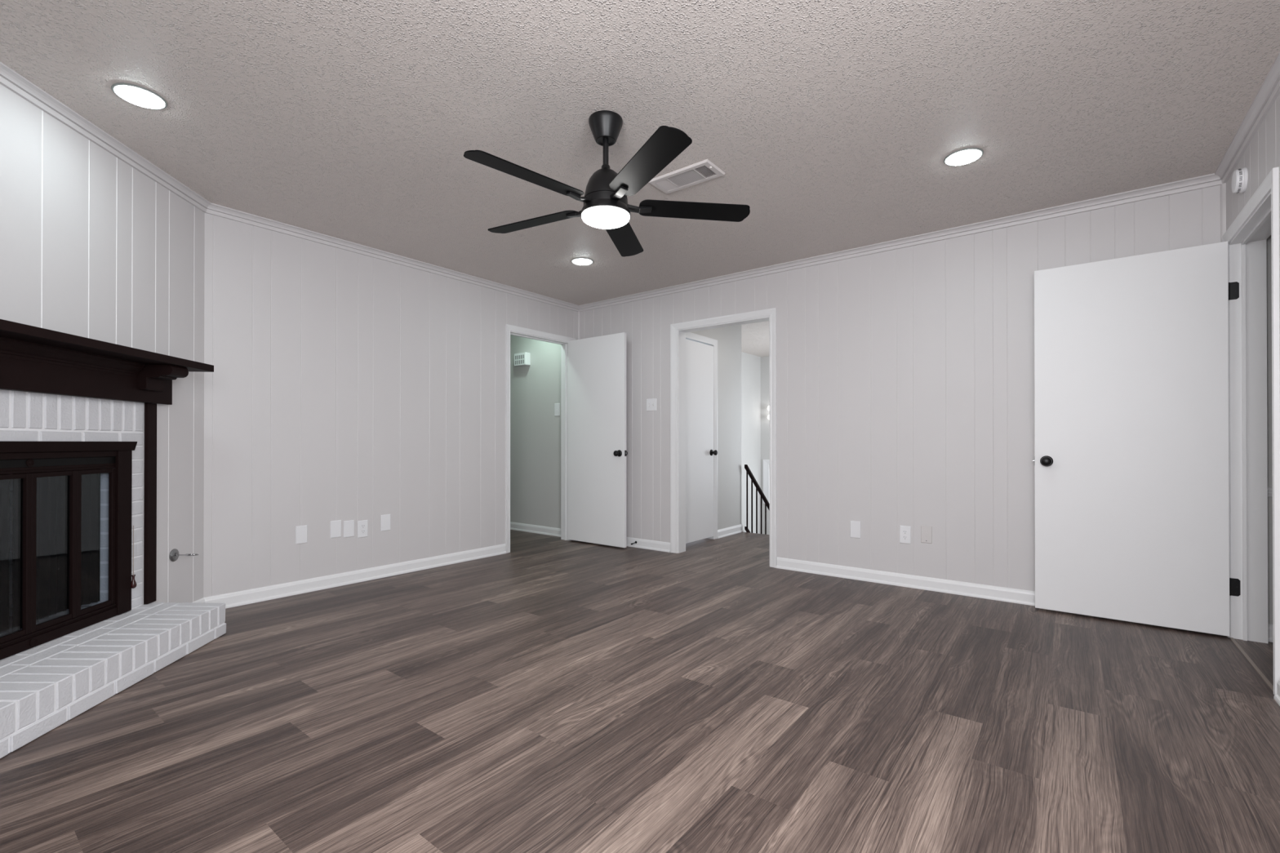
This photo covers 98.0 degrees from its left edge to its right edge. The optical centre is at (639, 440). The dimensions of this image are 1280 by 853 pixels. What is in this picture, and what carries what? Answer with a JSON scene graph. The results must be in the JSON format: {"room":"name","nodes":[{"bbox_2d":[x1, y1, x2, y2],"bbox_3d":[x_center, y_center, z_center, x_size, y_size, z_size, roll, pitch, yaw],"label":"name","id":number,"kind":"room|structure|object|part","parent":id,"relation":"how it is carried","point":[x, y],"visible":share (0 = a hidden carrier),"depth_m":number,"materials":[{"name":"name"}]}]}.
{"room":"living room","nodes":[
{"label":"living room","id":0,"kind":"room"},
{"bbox_2d":[0,83,204,605],"bbox_3d":[-2.524,-0.201,2.235,0.120,2.440,2.181,0,0,-7],"label":"wall","id":1,"kind":"structure","parent":0,"point":[92,246],"depth_m":2.67,"materials":[{"name":"grey paint"}]},
{"bbox_2d":[0,61,210,212],"bbox_3d":[-2.442,-1.394,2.250,0.046,0.054,2.181,0,0,-7],"label":"crown molding","id":2,"kind":"structure","parent":1,"relation":"attached to","point":[10,78],"depth_m":2.52,"materials":[{"name":"grey paint"}]},
{"bbox_2d":[168,548,198,561],"bbox_3d":[-2.517,0.632,3.089,0.131,0.070,0.068,0,0,-22],"label":"gas valve","id":3,"kind":"object","parent":1,"relation":"attached to","point":[174,555],"visible":1,"depth_m":3.07,"materials":[{"name":"silver metal"}]},
{"bbox_3d":[-2.566,0.632,3.069,0.009,0.070,0.070,0,0,-7],"label":"plate","id":4,"kind":"part","parent":3,"relation":"part of","materials":[{"name":"silver metal"}]},
{"bbox_2d":[193,597,204,603],"bbox_3d":[-2.563,0.979,3.089,0.022,0.086,0.468,0,0,-7],"label":"baseboard","id":5,"kind":"structure","parent":1,"relation":"attached to","point":[202,600],"depth_m":3.29,"materials":[{"name":"white paint"}]},
{"bbox_2d":[203,213,577,597],"bbox_3d":[-1.671,-0.192,4.628,0.120,2.440,3.204,0,0,38],"label":"wall","id":6,"kind":"structure","parent":0,"point":[343,385],"depth_m":3.95,"materials":[{"name":"grey paint"}]},
{"bbox_2d":[295,524,307,544],"bbox_3d":[-2.274,0.633,3.742,0.006,0.121,0.072,0,0,38],"label":"wall plate","id":7,"kind":"object","parent":6,"relation":"attached to","point":[301,531],"visible":1,"depth_m":3.74,"materials":[{"name":"white plastic"}]},
{"bbox_2d":[330,520,341,537],"bbox_3d":[-2.139,0.624,3.917,0.006,0.121,0.073,0,0,38],"label":"wall plate","id":8,"kind":"object","parent":6,"relation":"attached to","point":[335,526],"visible":1,"depth_m":3.91,"materials":[{"name":"white plastic"}]},
{"bbox_2d":[343,520,354,537],"bbox_3d":[-2.084,0.633,3.988,0.006,0.119,0.075,0,0,38],"label":"wall plate","id":9,"kind":"object","parent":6,"relation":"attached to","point":[348,526],"visible":1,"depth_m":3.98,"materials":[{"name":"white plastic"}]},
{"bbox_2d":[204,543,506,608],"bbox_3d":[-1.910,0.984,4.198,0.022,0.086,2.238,0,0,38],"label":"baseboard","id":10,"kind":"structure","parent":6,"relation":"attached to","point":[295,588],"depth_m":3.96,"materials":[{"name":"white paint"}]},
{"bbox_2d":[357,520,368,537],"bbox_3d":[-2.023,0.646,4.065,0.008,0.124,0.074,0,0,38],"label":"power outlet","id":11,"kind":"object","parent":6,"relation":"attached to","point":[362,526],"visible":1,"depth_m":4.06,"materials":[{"name":"white plastic"}]},
{"bbox_2d":[381,514,391,531],"bbox_3d":[-1.918,0.621,4.202,0.006,0.121,0.076,0,0,38],"label":"wall plate","id":12,"kind":"object","parent":6,"relation":"attached to","point":[385,519],"visible":1,"depth_m":4.20,"materials":[{"name":"white plastic"}]},
{"bbox_2d":[204,202,578,311],"bbox_3d":[-1.605,-1.385,4.582,0.046,0.054,3.204,0,0,38],"label":"crown molding","id":13,"kind":"structure","parent":6,"relation":"attached to","point":[214,209],"depth_m":4.08,"materials":[{"name":"grey paint"}]},
{"bbox_2d":[505,324,575,553],"bbox_3d":[-0.998,-0.016,5.484,0.136,2.095,0.894,0,0,38],"label":"door frame","id":14,"kind":"structure","parent":6,"relation":"attached to","point":[564,345],"depth_m":5.64,"materials":[{"name":"white paint"}]},
{"bbox_2d":[568,332,627,547],"bbox_3d":[-0.434,-0.004,5.503,0.770,2.039,0.172,0,0,38],"label":"door","id":15,"kind":"structure","parent":6,"relation":"in","point":[597,452],"depth_m":5.47,"materials":[{"name":"white paint"}]},
{"bbox_3d":[-0.217,0.122,5.270,0.064,0.064,0.068,0,0,38],"label":"knob","id":16,"kind":"part","parent":15,"relation":"part of","materials":[{"name":"black metal"}]},
{"bbox_2d":[0,529,1279,852],"bbox_3d":[0.109,1.033,3.196,8.640,0.020,6.206,0,0,38],"label":"floor","id":17,"kind":"structure","parent":0,"point":[549,694],"depth_m":1.97,"materials":[{"name":"brown wood"}]},
{"bbox_2d":[0,389,143,655],"bbox_3d":[-2.792,0.321,2.207,0.662,1.397,1.220,0,0,-7],"label":"fireplace","id":18,"kind":"object","parent":17,"relation":"on","point":[24,416],"visible":0.3,"depth_m":2.61,"materials":[{"name":"white brick"}]},
{"bbox_2d":[0,440,137,659],"bbox_3d":[-2.487,0.420,2.249,0.110,0.833,1.041,0,0,-7],"label":"door","id":19,"kind":"structure","parent":18,"relation":"attached to","point":[56,523],"depth_m":2.42,"materials":[{"name":"brown metal"}]},
{"bbox_2d":[0,474,9,634],"bbox_3d":[-2.501,0.453,2.023,0.023,0.640,0.417,0,0,-7],"label":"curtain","id":20,"kind":"object","parent":19,"relation":"hanging from","point":[4,478],"depth_m":2.21,"materials":[{"name":"black glass"}]},
{"bbox_3d":[-2.453,0.455,2.144,0.017,0.646,0.209,0,0,-7],"label":"glass door","id":21,"kind":"part","parent":19,"relation":"part of","materials":[{"name":"black glass"}]},
{"bbox_3d":[-2.479,0.456,2.353,0.017,0.646,0.209,0,0,-7],"label":"glass door","id":22,"kind":"part","parent":19,"relation":"part of","materials":[{"name":"black glass"}]},
{"bbox_2d":[12,469,100,631],"bbox_3d":[-2.557,0.455,2.457,0.023,0.640,0.417,0,0,-7],"label":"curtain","id":23,"kind":"object","parent":19,"relation":"hanging from","point":[68,545],"depth_m":2.44,"materials":[{"name":"black glass"}]},
{"bbox_3d":[-2.506,0.456,2.562,0.017,0.646,0.209,0,0,-7],"label":"glass door","id":24,"kind":"part","parent":19,"relation":"part of","materials":[{"name":"glass"}]},
{"bbox_3d":[-2.509,0.545,2.758,0.003,0.248,0.003,0,0,15],"label":"pull cord","id":25,"kind":"part","parent":19,"relation":"part of","materials":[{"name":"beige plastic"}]},
{"bbox_3d":[-2.509,0.699,2.757,0.025,0.068,0.025,0,0,38],"label":"pull knob","id":26,"kind":"part","parent":19,"relation":"part of","materials":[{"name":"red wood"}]},
{"bbox_2d":[0,319,213,604],"bbox_3d":[-2.356,0.210,2.263,0.220,1.254,1.595,0,0,-7],"label":"mantel","id":27,"kind":"object","parent":18,"relation":"attached to","point":[33,359],"visible":1,"depth_m":2.50,"materials":[{"name":"brown paint"}]},
{"bbox_3d":[-2.400,-0.348,2.260,0.047,0.065,0.965,0,0,-7],"label":"bed moulding","id":28,"kind":"part","parent":27,"relation":"part of","materials":[{"name":"brown paint"}]},
{"bbox_2d":[0,319,213,372],"bbox_3d":[-2.356,-0.399,2.265,0.220,0.036,1.595,0,0,-7],"label":"shelf","id":29,"kind":"object","parent":27,"relation":"attached to","point":[11,332],"depth_m":2.33,"materials":[{"name":"brown paint"}]},
{"bbox_3d":[-2.535,0.323,2.883,0.018,1.032,0.062,0,0,-7],"label":"post","id":30,"kind":"part","parent":27,"relation":"part of","materials":[{"name":"brown paint"}]},
{"bbox_2d":[0,602,226,758],"bbox_3d":[-2.284,0.928,2.270,0.363,0.180,1.321,0,0,-7],"label":"hearth","id":31,"kind":"object","parent":17,"relation":"on","point":[46,686],"visible":1,"depth_m":2.22,"materials":[{"name":"white brick"}]},
{"bbox_2d":[1229,637,1273,691],"bbox_3d":[2.811,1.019,2.561,0.014,0.003,0.801,0,0,38],"label":"threshold","id":32,"kind":"object","parent":17,"relation":"on","point":[1264,678],"visible":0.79,"depth_m":2.52,"materials":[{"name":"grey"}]},
{"bbox_2d":[0,0,1279,356],"bbox_3d":[1.016,-1.473,4.331,8.300,0.120,9.396,0,0,38],"label":"ceiling","id":33,"kind":"structure","parent":0,"point":[836,122],"depth_m":2.38,"materials":[{"name":"white paint"}]},
{"bbox_2d":[111,82,167,109],"bbox_3d":[-2.062,-1.414,2.296,0.174,0.012,0.174,0,0,38],"label":"recessed light","id":34,"kind":"object","parent":33,"relation":"in","point":[139,95],"visible":1,"depth_m":2.28,"materials":[{"name":"grey"}]},
{"bbox_2d":[571,257,593,265],"bbox_3d":[-0.455,-1.406,4.383,0.174,0.012,0.174,0,0,38],"label":"recessed light","id":35,"kind":"object","parent":33,"relation":"in","point":[580,260],"visible":1,"depth_m":4.36,"materials":[{"name":"grey"}]},
{"bbox_2d":[463,110,750,256],"bbox_3d":[-0.190,-1.191,2.459,1.252,0.457,1.249,0,0,38],"label":"ceiling fan","id":36,"kind":"object","parent":33,"relation":"hanging from","point":[605,200],"visible":1,"depth_m":2.40,"materials":[{"name":"black metal"}]},
{"bbox_3d":[-0.443,-1.042,2.186,0.512,0.029,0.126,0,0,-44],"label":"blade","id":37,"kind":"part","parent":36,"relation":"part of","materials":[{"name":"black wood"}]},
{"bbox_3d":[-0.508,-1.040,2.656,0.512,0.029,0.126,0,0,28],"label":"blade","id":38,"kind":"part","parent":36,"relation":"part of","materials":[{"name":"black wood"}]},
{"bbox_3d":[-0.081,-1.040,2.864,0.126,0.029,0.512,0,0,10],"label":"blade","id":39,"kind":"part","parent":36,"relation":"part of","materials":[{"name":"black"}]},
{"bbox_3d":[0.025,-1.042,2.103,0.126,0.029,0.512,0,0,-26],"label":"blade","id":40,"kind":"part","parent":36,"relation":"part of","materials":[{"name":"black wood"}]},
{"bbox_3d":[0.248,-1.041,2.522,0.512,0.029,0.126,0,0,-8],"label":"blade","id":41,"kind":"part","parent":36,"relation":"part of","materials":[{"name":"black wood"}]},
{"bbox_2d":[648,159,725,193],"bbox_3d":[0.246,-1.407,2.991,0.378,0.020,0.183,0,0,38],"label":"ceiling vent","id":42,"kind":"object","parent":33,"relation":"in","point":[705,170],"visible":1,"depth_m":2.97,"materials":[{"name":"white metal"}]},
{"bbox_2d":[943,147,983,165],"bbox_3d":[1.616,-1.413,2.782,0.174,0.012,0.174,0,0,38],"label":"recessed light","id":43,"kind":"object","parent":33,"relation":"in","point":[968,155],"visible":1,"depth_m":2.76,"materials":[{"name":"grey"}]},
{"bbox_2d":[685,324,741,538],"bbox_3d":[0.696,-0.187,5.829,0.115,2.440,1.350,0,0,38],"label":"wall","id":44,"kind":"structure","parent":0,"point":[728,338],"depth_m":6.09,"materials":[{"name":"grey paint"}]},
{"bbox_2d":[685,338,717,543],"bbox_3d":[0.603,0.007,5.577,0.100,1.989,0.604,0,0,38],"label":"door","id":45,"kind":"structure","parent":44,"relation":"in","point":[700,452],"depth_m":5.60,"materials":[{"name":"white paint"}]},
{"bbox_3d":[0.768,0.126,5.765,0.068,0.064,0.064,0,0,38],"label":"knob","id":46,"kind":"part","parent":45,"relation":"part of","materials":[{"name":"black metal"}]},
{"bbox_2d":[685,332,717,539],"bbox_3d":[0.595,-0.013,5.590,0.016,2.091,0.712,0,0,38],"label":"door frame","id":47,"kind":"structure","parent":44,"relation":"attached to","point":[694,336],"depth_m":5.83,"materials":[{"name":"white paint"}]},
{"bbox_2d":[717,524,743,538],"bbox_3d":[0.989,0.991,6.092,0.022,0.086,0.567,0,0,38],"label":"baseboard","id":48,"kind":"structure","parent":44,"relation":"attached to","point":[724,532],"depth_m":6.08,"materials":[{"name":"white paint"}]},
{"bbox_2d":[741,351,760,533],"bbox_3d":[1.087,0.532,8.184,0.120,3.860,3.100,0,0,38],"label":"wall","id":49,"kind":"structure","parent":0,"point":[750,364],"depth_m":8.97,"materials":[{"name":"grey paint"}]},
{"bbox_2d":[760,355,769,534],"bbox_3d":[2.999,0.534,8.589,2.420,3.860,0.120,0,0,38],"label":"wall","id":50,"kind":"structure","parent":0,"point":[765,434],"depth_m":9.24,"materials":[{"name":"grey paint"}]},
{"bbox_2d":[763,459,769,503],"bbox_3d":[2.846,1.389,8.681,1.952,2.151,0.116,0,0,38],"label":"door","id":51,"kind":"structure","parent":50,"relation":"in","point":[766,462],"depth_m":9.20,"materials":[{"name":"white paint"}]},
{"bbox_2d":[510,185,1272,624],"bbox_3d":[1.103,-0.192,4.565,8.146,2.440,0.150,0,0,38],"label":"wall","id":52,"kind":"structure","parent":0,"point":[905,375],"depth_m":3.96,"materials":[{"name":"grey paint"}]},
{"bbox_2d":[514,351,530,366],"bbox_3d":[-1.339,-0.920,6.327,0.200,0.140,0.075,0,0,38],"label":"door chime","id":53,"kind":"object","parent":52,"relation":"attached to","point":[522,359],"visible":1,"depth_m":6.28,"materials":[{"name":"white plastic"}]},
{"bbox_2d":[510,521,560,537],"bbox_3d":[-1.413,0.992,6.411,1.660,0.086,0.022,0,0,38],"label":"baseboard","id":54,"kind":"structure","parent":52,"relation":"attached to","point":[548,531],"depth_m":6.21,"materials":[{"name":"white paint"}]},
{"bbox_2d":[554,403,559,416],"bbox_3d":[-0.900,-0.333,6.024,0.082,0.139,0.014,0,0,38],"label":"light switch","id":55,"kind":"object","parent":52,"relation":"attached to","point":[557,406],"visible":1,"depth_m":6.02,"materials":[{"name":"white plastic"}]},
{"bbox_2d":[577,311,579,339],"bbox_3d":[-0.642,-0.203,5.849,0.014,2.299,0.014,0,0,38],"label":"trim","id":56,"kind":"structure","parent":52,"relation":"attached to","point":[578,312],"depth_m":5.85,"materials":[{"name":"grey paint"}]},
{"bbox_2d":[646,398,656,411],"bbox_3d":[0.106,-0.338,5.270,0.119,0.116,0.017,0,0,38],"label":"light switch","id":57,"kind":"object","parent":52,"relation":"attached to","point":[651,403],"visible":1,"depth_m":5.27,"materials":[{"name":"white plastic"}]},
{"bbox_2d":[670,307,777,568],"bbox_3d":[0.730,-0.021,4.862,1.033,2.101,0.136,0,0,38],"label":"door frame","id":58,"kind":"structure","parent":52,"relation":"attached to","point":[771,313],"depth_m":5.09,"materials":[{"name":"white paint"}]},
{"bbox_2d":[626,537,1035,605],"bbox_3d":[1.228,0.985,4.394,4.746,0.086,0.022,0,0,38],"label":"baseboard","id":59,"kind":"structure","parent":52,"relation":"attached to","point":[953,587],"depth_m":3.93,"materials":[{"name":"white paint"}]},
{"bbox_2d":[849,520,860,538],"bbox_3d":[1.594,0.659,4.122,0.075,0.125,0.006,0,0,38],"label":"wall plate","id":60,"kind":"object","parent":52,"relation":"attached to","point":[855,526],"visible":1,"depth_m":4.12,"materials":[{"name":"white plastic"}]},
{"bbox_2d":[578,173,1222,311],"bbox_3d":[1.220,-1.386,4.394,4.746,0.054,0.046,0,0,38],"label":"crown molding","id":61,"kind":"structure","parent":52,"relation":"attached to","point":[1211,180],"depth_m":3.73,"materials":[{"name":"grey paint"}]},
{"bbox_2d":[899,525,911,544],"bbox_3d":[1.863,0.663,3.912,0.074,0.125,0.008,0,0,38],"label":"power outlet","id":62,"kind":"object","parent":52,"relation":"attached to","point":[904,531],"visible":1,"depth_m":3.91,"materials":[{"name":"white plastic"}]},
{"bbox_2d":[920,525,932,543],"bbox_3d":[1.970,0.648,3.830,0.070,0.117,0.007,0,0,38],"label":"cable plate","id":63,"kind":"object","parent":52,"relation":"attached to","point":[926,531],"visible":1,"depth_m":3.83,"materials":[{"name":"grey plastic"}]},
{"bbox_2d":[1220,182,1226,242],"bbox_3d":[3.099,-0.215,2.954,0.018,2.299,0.018,0,0,38],"label":"trim","id":64,"kind":"structure","parent":52,"relation":"attached to","point":[1223,186],"depth_m":2.95,"materials":[{"name":"grey paint"}]},
{"bbox_2d":[1267,486,1272,497],"bbox_3d":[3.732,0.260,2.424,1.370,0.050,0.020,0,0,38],"label":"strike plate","id":65,"kind":"object","parent":52,"relation":"attached to","point":[1269,488],"visible":0.22,"depth_m":2.83,"materials":[{"name":"grey metal"}]},
{"bbox_2d":[1267,623,1273,642],"bbox_3d":[3.731,0.977,2.421,1.370,0.086,0.022,0,0,38],"label":"baseboard","id":66,"kind":"structure","parent":52,"relation":"attached to","point":[1270,633],"depth_m":2.83,"materials":[{"name":"white paint"}]},
{"bbox_2d":[1226,93,1279,351],"bbox_3d":[1.707,-0.205,1.042,0.120,2.440,4.746,0,0,38],"label":"wall","id":67,"kind":"structure","parent":0,"point":[1261,155],"depth_m":2.45,"materials":[{"name":"grey paint"}]},
{"bbox_2d":[1032,240,1239,636],"bbox_3d":[2.710,-0.009,3.092,0.870,2.037,0.104,0,0,38],"label":"door","id":68,"kind":"structure","parent":67,"relation":"in","point":[1131,460],"depth_m":3.08,"materials":[{"name":"white paint"}]},
{"bbox_3d":[2.410,0.123,3.302,0.064,0.064,0.068,0,0,38],"label":"knob","id":69,"kind":"part","parent":68,"relation":"part of","materials":[{"name":"black metal"}]},
{"bbox_2d":[1231,167,1248,193],"bbox_3d":[2.836,-1.229,2.636,0.039,0.112,0.112,0,0,38],"label":"smoke detector","id":70,"kind":"object","parent":67,"relation":"attached to","point":[1240,176],"visible":1,"depth_m":2.61,"materials":[{"name":"white plastic"}]},
{"bbox_2d":[1214,51,1279,183],"bbox_3d":[1.642,-1.398,1.097,0.046,0.054,4.746,0,0,38],"label":"crown molding","id":71,"kind":"structure","parent":67,"relation":"attached to","point":[1269,90],"depth_m":2.42,"materials":[{"name":"grey paint"}]},
{"bbox_2d":[1222,167,1279,695],"bbox_3d":[2.855,-0.030,2.531,0.146,2.101,0.933,0,0,38],"label":"door frame","id":72,"kind":"structure","parent":67,"relation":"attached to","point":[1247,249],"depth_m":2.83,"materials":[{"name":"white paint"}]},
{"bbox_2d":[1273,679,1279,706],"bbox_3d":[1.355,0.970,0.697,0.022,0.086,3.776,0,0,38],"label":"baseboard","id":73,"kind":"structure","parent":67,"relation":"attached to","point":[1277,697],"depth_m":2.17,"materials":[{"name":"white paint"}]},
{"bbox_3d":[2.049,2.499,7.433,2.520,0.080,3.100,0,0,38],"label":"floor","id":74,"kind":"structure","parent":0,"visible":0},
{"bbox_2d":[744,464,769,534],"bbox_3d":[1.694,1.324,6.938,0.040,2.099,1.625,0,0,38],"label":"stair railing","id":75,"kind":"object","parent":74,"relation":"on","point":[748,472],"visible":0.3,"depth_m":6.48,"materials":[{"name":"black metal"}]},
{"bbox_3d":[1.694,1.675,6.936,0.028,1.397,1.625,0,0,38],"label":"rail","id":76,"kind":"part","parent":75,"relation":"part of","materials":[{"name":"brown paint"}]},
{"bbox_3d":[1.694,0.975,6.939,0.040,1.401,1.625,0,0,38],"label":"handrail","id":77,"kind":"part","parent":75,"relation":"part of","materials":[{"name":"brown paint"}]}
]}

